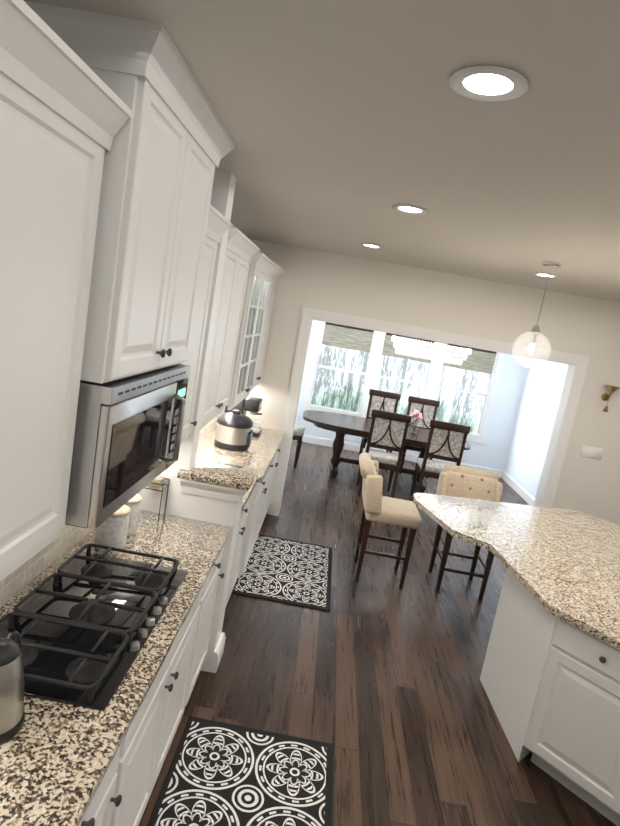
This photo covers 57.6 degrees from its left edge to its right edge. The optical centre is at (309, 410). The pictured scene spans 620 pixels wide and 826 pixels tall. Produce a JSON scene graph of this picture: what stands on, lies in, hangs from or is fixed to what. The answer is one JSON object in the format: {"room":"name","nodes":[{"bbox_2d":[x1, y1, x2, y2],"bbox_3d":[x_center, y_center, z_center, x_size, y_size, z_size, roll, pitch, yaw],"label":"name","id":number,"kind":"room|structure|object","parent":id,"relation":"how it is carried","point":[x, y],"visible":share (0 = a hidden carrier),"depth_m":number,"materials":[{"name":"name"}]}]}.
{"room":"kitchen","nodes":[
{"label":"kitchen","id":0,"kind":"room"},
{"bbox_2d":[137,169,257,672],"bbox_3d":[-0.636,0.120,3.202,0.710,2.780,0.330,10,9,1],"label":"column","id":1,"kind":"structure","parent":0,"point":[204,490],"depth_m":3.15,"materials":[{"name":"painted drywall"}]},
{"bbox_2d":[23,0,619,302],"bbox_3d":[2.844,-0.446,1.356,7.750,0.100,8.420,10,9,1],"label":"ceiling","id":2,"kind":"structure","parent":0,"point":[347,124],"depth_m":1.81,"materials":[{"name":"grey paint"}]},
{"bbox_2d":[360,243,382,248],"bbox_3d":[0.499,-1.338,4.585,0.195,0.005,0.195,3,12,-37],"label":"recessed light","id":3,"kind":"object","parent":2,"relation":"in","point":[363,244],"depth_m":4.57,"materials":[{"name":"white"}]},
{"bbox_2d":[392,204,427,213],"bbox_3d":[0.532,-1.067,2.994,0.195,0.005,0.195,9,9,-5],"label":"recessed light","id":4,"kind":"object","parent":2,"relation":"in","point":[411,209],"depth_m":2.99,"materials":[{"name":"white"}]},
{"bbox_2d":[449,65,528,100],"bbox_3d":[0.448,-0.819,1.416,0.195,0.005,0.195,9,9,-5],"label":"recessed light","id":5,"kind":"object","parent":2,"relation":"in","point":[488,83],"depth_m":1.41,"materials":[{"name":"white"}]},
{"bbox_2d":[512,261,561,367],"bbox_3d":[1.612,-0.662,3.963,0.260,0.739,0.260,10,9,1],"label":"pendant light","id":6,"kind":"object","parent":2,"relation":"hanging from","point":[535,331],"visible":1,"depth_m":3.96,"materials":[{"name":"white glass"}]},
{"bbox_2d":[533,273,557,277],"bbox_3d":[1.895,-1.085,4.530,0.195,0.005,0.195,3,12,-37],"label":"recessed light","id":7,"kind":"object","parent":2,"relation":"in","point":[537,274],"depth_m":4.53,"materials":[{"name":"white"}]},
{"bbox_2d":[138,440,616,825],"bbox_3d":[1.805,1.870,3.844,9.100,0.001,12.500,10,9,1],"label":"floor","id":8,"kind":"structure","parent":0,"point":[373,675],"depth_m":3.49,"materials":[{"name":"brown wood"}]},
{"bbox_2d":[79,726,130,825],"bbox_3d":[-0.940,1.331,1.490,0.616,0.876,0.555,10,9,1],"label":"base cabinet","id":9,"kind":"object","parent":8,"relation":"on","point":[121,797],"depth_m":1.66,"materials":[{"name":"white wood"}]},
{"bbox_2d":[119,571,210,825],"bbox_3d":[-0.899,1.209,2.264,0.616,0.876,1.015,10,9,1],"label":"base cabinet","id":10,"kind":"object","parent":8,"relation":"on","point":[154,726],"depth_m":2.22,"materials":[{"name":"white wood"}]},
{"bbox_2d":[0,510,231,825],"bbox_3d":[-0.824,0.814,1.889,0.641,0.038,2.595,10,9,1],"label":"countertop","id":11,"kind":"structure","parent":10,"relation":"on","point":[56,758],"depth_m":1.59,"materials":[{"name":"stone"}]},
{"bbox_2d":[0,631,24,744],"bbox_3d":[-0.843,0.723,1.508,0.176,0.256,0.229,10,9,1],"label":"kettle","id":12,"kind":"object","parent":11,"relation":"on","point":[12,711],"visible":1,"depth_m":1.47,"materials":[{"name":"silver metal"}]},
{"bbox_2d":[0,543,187,710],"bbox_3d":[-0.809,0.730,2.091,0.490,0.065,0.920,10,9,1],"label":"cooktop","id":13,"kind":"object","parent":11,"relation":"in","point":[83,624],"visible":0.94,"depth_m":1.99,"materials":[{"name":"black metal"}]},
{"bbox_2d":[94,505,130,550],"bbox_3d":[-0.935,0.549,2.662,0.150,0.188,0.150,10,9,1],"label":"canister","id":14,"kind":"object","parent":11,"relation":"on","point":[111,531],"visible":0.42,"depth_m":2.61,"materials":[{"name":"ceramic"}]},
{"bbox_2d":[125,494,141,535],"bbox_3d":[-0.935,0.520,2.840,0.150,0.188,0.150,10,9,1],"label":"canister","id":15,"kind":"object","parent":11,"relation":"on","point":[133,504],"visible":0.19,"depth_m":2.80,"materials":[{"name":"ceramic"}]},
{"bbox_2d":[145,476,169,520],"bbox_3d":[-0.914,0.465,3.094,0.235,0.220,0.116,10,9,1],"label":"wire rack","id":16,"kind":"object","parent":11,"relation":"on","point":[157,482],"visible":0.56,"depth_m":3.05,"materials":[{"name":"black metal"}]},
{"bbox_2d":[191,546,223,692],"bbox_3d":[-0.859,1.093,3.004,0.616,0.876,0.485,10,9,1],"label":"base cabinet","id":17,"kind":"object","parent":8,"relation":"on","point":[213,578],"depth_m":3.03,"materials":[{"name":"white wood"}]},
{"bbox_2d":[148,716,332,825],"bbox_3d":[-0.285,1.752,2.320,0.760,0.010,1.210,10,9,1],"label":"rug","id":18,"kind":"object","parent":8,"relation":"on","point":[222,774],"visible":1,"depth_m":2.59,"materials":[{"name":"black fabric"}]},
{"bbox_2d":[226,482,261,605],"bbox_3d":[-0.798,0.961,3.863,0.646,0.876,0.775,10,9,1],"label":"base cabinet","id":19,"kind":"object","parent":8,"relation":"on","point":[246,523],"depth_m":4.19,"materials":[{"name":"white wood"}]},
{"bbox_2d":[196,426,284,511],"bbox_3d":[-0.662,0.382,4.654,0.671,0.038,2.531,10,9,1],"label":"countertop","id":20,"kind":"structure","parent":19,"relation":"on","point":[259,453],"depth_m":4.71,"materials":[{"name":"stone"}]},
{"bbox_2d":[214,410,252,451],"bbox_3d":[-0.654,0.160,4.872,0.314,0.325,0.340,10,9,1],"label":"pot","id":21,"kind":"object","parent":20,"relation":"on","point":[234,431],"visible":1,"depth_m":4.76,"materials":[{"name":"silver metal"}]},
{"bbox_2d":[224,396,262,436],"bbox_3d":[-0.640,0.046,5.512,0.360,0.345,0.240,10,9,1],"label":"coffee machine","id":22,"kind":"object","parent":20,"relation":"on","point":[253,405],"visible":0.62,"depth_m":5.39,"materials":[{"name":"black plastic"}]},
{"bbox_2d":[252,421,259,428],"bbox_3d":[-0.552,0.155,5.754,0.084,0.085,0.116,10,9,1],"label":"mug","id":23,"kind":"object","parent":20,"relation":"on","point":[256,424],"visible":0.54,"depth_m":5.70,"materials":[{"name":"white ceramic"}]},
{"bbox_2d":[246,449,277,565],"bbox_3d":[-0.748,0.815,4.788,0.646,0.876,1.100,10,9,1],"label":"base cabinet","id":24,"kind":"object","parent":8,"relation":"on","point":[254,512],"depth_m":4.88,"materials":[{"name":"white wood"}]},
{"bbox_2d":[266,445,279,512],"bbox_3d":[-0.702,0.679,5.654,0.646,0.876,0.656,10,9,1],"label":"base cabinet","id":25,"kind":"object","parent":8,"relation":"on","point":[276,454],"depth_m":5.70,"materials":[{"name":"white wood"}]},
{"bbox_2d":[232,534,331,611],"bbox_3d":[-0.195,1.350,4.832,0.770,0.010,1.200,10,9,1],"label":"rug","id":26,"kind":"object","parent":8,"relation":"on","point":[291,572],"visible":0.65,"depth_m":4.70,"materials":[{"name":"black fabric"}]},
{"bbox_2d":[292,425,304,467],"bbox_3d":[-0.327,0.173,8.151,0.520,1.180,0.500,10,9,1],"label":"dining chair","id":27,"kind":"object","parent":8,"relation":"on","point":[298,432],"visible":0.35,"depth_m":7.97,"materials":[{"name":"brown wood"}]},
{"bbox_2d":[358,389,400,470],"bbox_3d":[1.095,0.306,8.882,0.500,1.170,0.520,10,9,1],"label":"dining chair","id":28,"kind":"object","parent":8,"relation":"on","point":[383,400],"visible":0.48,"depth_m":9.02,"materials":[{"name":"brown wood"}]},
{"bbox_2d":[357,409,411,497],"bbox_3d":[0.942,0.548,7.356,0.500,1.140,0.520,10,9,1],"label":"dining chair","id":29,"kind":"object","parent":8,"relation":"on","point":[388,431],"visible":0.94,"depth_m":7.10,"materials":[{"name":"brown wood"}]},
{"bbox_2d":[303,410,470,492],"bbox_3d":[1.020,0.624,8.150,2.400,0.762,1.120,10,9,1],"label":"dining table","id":30,"kind":"object","parent":8,"relation":"on","point":[341,425],"visible":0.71,"depth_m":8.02,"materials":[{"name":"brown wood"}]},
{"bbox_2d":[410,410,422,433],"bbox_3d":[1.497,0.169,7.995,0.180,0.335,0.190,10,9,1],"label":"vase","id":31,"kind":"object","parent":30,"relation":"on","point":[416,413],"visible":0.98,"depth_m":7.98,"materials":[{"name":"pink plant"}]},
{"bbox_2d":[354,452,421,589],"bbox_3d":[0.637,0.958,4.928,0.584,1.025,0.560,10,9,1],"label":"bar chair","id":32,"kind":"object","parent":8,"relation":"on","point":[380,508],"visible":0.98,"depth_m":4.74,"materials":[{"name":"beige fabric"}]},
{"bbox_2d":[398,396,439,478],"bbox_3d":[1.715,0.417,8.866,0.500,1.170,0.520,10,9,1],"label":"dining chair","id":33,"kind":"object","parent":8,"relation":"on","point":[427,408],"visible":0.54,"depth_m":9.00,"materials":[{"name":"brown wood"}]},
{"bbox_2d":[410,419,470,506],"bbox_3d":[1.670,0.679,7.338,0.500,1.140,0.520,10,9,1],"label":"dining chair","id":34,"kind":"object","parent":8,"relation":"on","point":[446,441],"visible":0.77,"depth_m":7.07,"materials":[{"name":"brown wood"}]},
{"bbox_2d":[428,464,502,599],"bbox_3d":[1.389,1.071,5.040,0.560,1.025,0.584,10,9,1],"label":"bar chair","id":35,"kind":"object","parent":8,"relation":"on","point":[461,481],"visible":0.62,"depth_m":5.11,"materials":[{"name":"beige fabric"}]},
{"bbox_2d":[413,493,619,825],"bbox_3d":[2.532,1.755,1.749,3.915,1.150,6.280,10,9,1],"label":"kitchen island","id":36,"kind":"object","parent":8,"relation":"on","point":[550,677],"visible":1,"depth_m":2.07,"materials":[{"name":"painted wood"},{"name":"granite"}]},
{"bbox_2d":[469,509,481,525],"bbox_3d":[1.145,0.748,3.916,0.074,0.100,0.072,10,9,1],"label":"tumbler","id":37,"kind":"object","parent":36,"relation":"on","point":[475,514],"visible":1,"depth_m":3.89,"materials":[{"name":"white ceramic"}]},
{"bbox_2d":[480,509,491,525],"bbox_3d":[1.236,0.755,3.972,0.074,0.100,0.072,10,9,1],"label":"tumbler","id":38,"kind":"object","parent":36,"relation":"on","point":[485,516],"visible":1,"depth_m":3.95,"materials":[{"name":"white ceramic"}]},
{"bbox_2d":[224,239,619,524],"bbox_3d":[2.825,0.289,5.822,7.750,2.780,0.160,10,9,1],"label":"wall","id":39,"kind":"structure","parent":0,"point":[443,301],"depth_m":5.63,"materials":[{"name":"white paint"}]},
{"bbox_2d":[268,307,589,515],"bbox_3d":[1.173,0.277,5.908,2.900,2.215,0.204,10,9,1],"label":"trim","id":40,"kind":"structure","parent":39,"relation":"attached to","point":[563,425],"depth_m":5.71,"materials":[{"name":"white wood"}]},
{"bbox_2d":[580,445,603,459],"bbox_3d":[2.876,0.430,5.752,0.216,0.115,0.014,10,9,1],"label":"switch plate","id":41,"kind":"object","parent":39,"relation":"attached to","point":[592,452],"visible":1,"depth_m":5.75,"materials":[{"name":"white plastic"}]},
{"bbox_2d":[601,385,619,411],"bbox_3d":[2.967,-0.112,5.582,0.157,0.261,0.173,10,9,1],"label":"wall sconce","id":42,"kind":"object","parent":39,"relation":"attached to","point":[606,396],"visible":1,"depth_m":5.59,"materials":[{"name":"gold metal"}]},
{"bbox_2d":[295,320,567,498],"bbox_3d":[1.003,0.130,5.977,5.000,2.420,0.004,10,9,1],"label":"wall","id":43,"kind":"structure","parent":0,"point":[515,445],"depth_m":5.90,"materials":[{"name":"white paint"}]},
{"bbox_2d":[322,322,373,352],"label":"shades","id":44,"kind":"object","parent":43,"relation":"attached to","point":[360,339],"depth_m":9.46,"materials":[{"name":"beige fabric"}]},
{"bbox_2d":[295,434,502,477],"bbox_3d":[0.998,0.683,9.724,4.700,0.130,0.014,10,9,1],"label":"baseboard","id":45,"kind":"structure","parent":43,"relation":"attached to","point":[306,438],"depth_m":9.72,"materials":[{"name":"white wood"}]},
{"bbox_2d":[302,321,504,443],"bbox_3d":[1.564,-0.545,9.544,3.150,1.710,0.130,10,9,1],"label":"window","id":46,"kind":"structure","parent":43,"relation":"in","point":[431,384],"depth_m":9.53,"materials":[{"name":"white wood"}]},
{"bbox_2d":[382,333,434,362],"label":"shades","id":47,"kind":"object","parent":43,"relation":"attached to","point":[388,348],"depth_m":9.44,"materials":[{"name":"beige fabric"}]},
{"bbox_2d":[443,344,496,373],"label":"shades","id":48,"kind":"object","parent":43,"relation":"attached to","point":[480,360],"depth_m":9.41,"materials":[{"name":"beige fabric"}]},
{"bbox_2d":[501,470,534,505],"bbox_3d":[3.208,1.378,7.873,0.014,0.130,3.570,10,9,1],"label":"baseboard","id":49,"kind":"structure","parent":43,"relation":"attached to","point":[526,496],"depth_m":8.79,"materials":[{"name":"white wood"}]},
{"bbox_3d":[-1.141,0.284,1.684,0.150,2.780,8.420,10,9,1],"label":"wall","id":50,"kind":"structure","parent":0,"visible":0},
{"bbox_2d":[0,40,115,580],"bbox_3d":[-0.828,-0.126,1.017,0.346,1.100,1.165,10,9,1],"label":"upper cabinet","id":51,"kind":"object","parent":50,"relation":"attached to","point":[56,156],"depth_m":1.33,"materials":[{"name":"white wood"}]},
{"bbox_2d":[0,411,223,606],"bbox_3d":[-0.984,0.069,3.188,0.008,0.935,5.370,10,9,1],"label":"tile backsplash","id":52,"kind":"structure","parent":50,"relation":"attached to","point":[15,582],"depth_m":2.33,"materials":[{"name":"beige tile"}]},
{"bbox_2d":[0,32,223,383],"bbox_3d":[-0.685,-0.593,1.978,0.416,0.855,0.880,10,9,1],"label":"upper cabinet","id":53,"kind":"object","parent":50,"relation":"attached to","point":[116,144],"depth_m":1.65,"materials":[{"name":"white wood"}]},
{"bbox_2d":[65,364,189,528],"bbox_3d":[-0.766,0.050,2.083,0.473,0.435,0.856,10,9,1],"label":"over-the-range microwave","id":54,"kind":"object","parent":53,"relation":"attached to","point":[127,439],"visible":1,"depth_m":1.78,"materials":[{"name":"silver metal"}]},
{"bbox_2d":[180,228,221,443],"bbox_3d":[-0.741,-0.371,2.735,0.346,1.050,0.530,10,9,1],"label":"upper cabinet","id":55,"kind":"object","parent":50,"relation":"attached to","point":[194,372],"depth_m":2.89,"materials":[{"name":"white wood"}]},
{"bbox_2d":[196,240,255,427],"bbox_3d":[-0.687,-0.505,3.597,0.361,1.050,0.878,10,9,1],"label":"upper cabinet","id":56,"kind":"object","parent":50,"relation":"attached to","point":[239,265],"depth_m":3.60,"materials":[{"name":"white wood"}]},
{"bbox_2d":[236,268,279,391],"bbox_3d":[-0.595,-0.776,5.321,0.361,1.050,0.849,10,9,1],"label":"upper cabinet","id":57,"kind":"object","parent":50,"relation":"attached to","point":[264,281],"depth_m":4.67,"materials":[{"name":"white wood"}]},
{"bbox_3d":[1.316,-1.387,7.636,5.000,0.100,3.780,10,9,1],"label":"ceiling","id":58,"kind":"structure","parent":0,"visible":0},
{"bbox_2d":[391,334,471,364],"bbox_3d":[1.684,-0.986,7.760,1.084,0.594,0.289,10,9,1],"label":"chandelier","id":59,"kind":"object","parent":58,"relation":"hanging from","point":[468,351],"visible":0.88,"depth_m":7.70,"materials":[{"name":"grey"}]},
{"label":"outside","id":60,"kind":"structure","parent":0,"visible":0},
{"bbox_2d":[311,327,489,433],"bbox_3d":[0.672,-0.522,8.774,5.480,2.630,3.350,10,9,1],"label":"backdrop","id":61,"kind":"structure","parent":60,"point":[342,389],"depth_m":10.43,"materials":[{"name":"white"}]}
]}

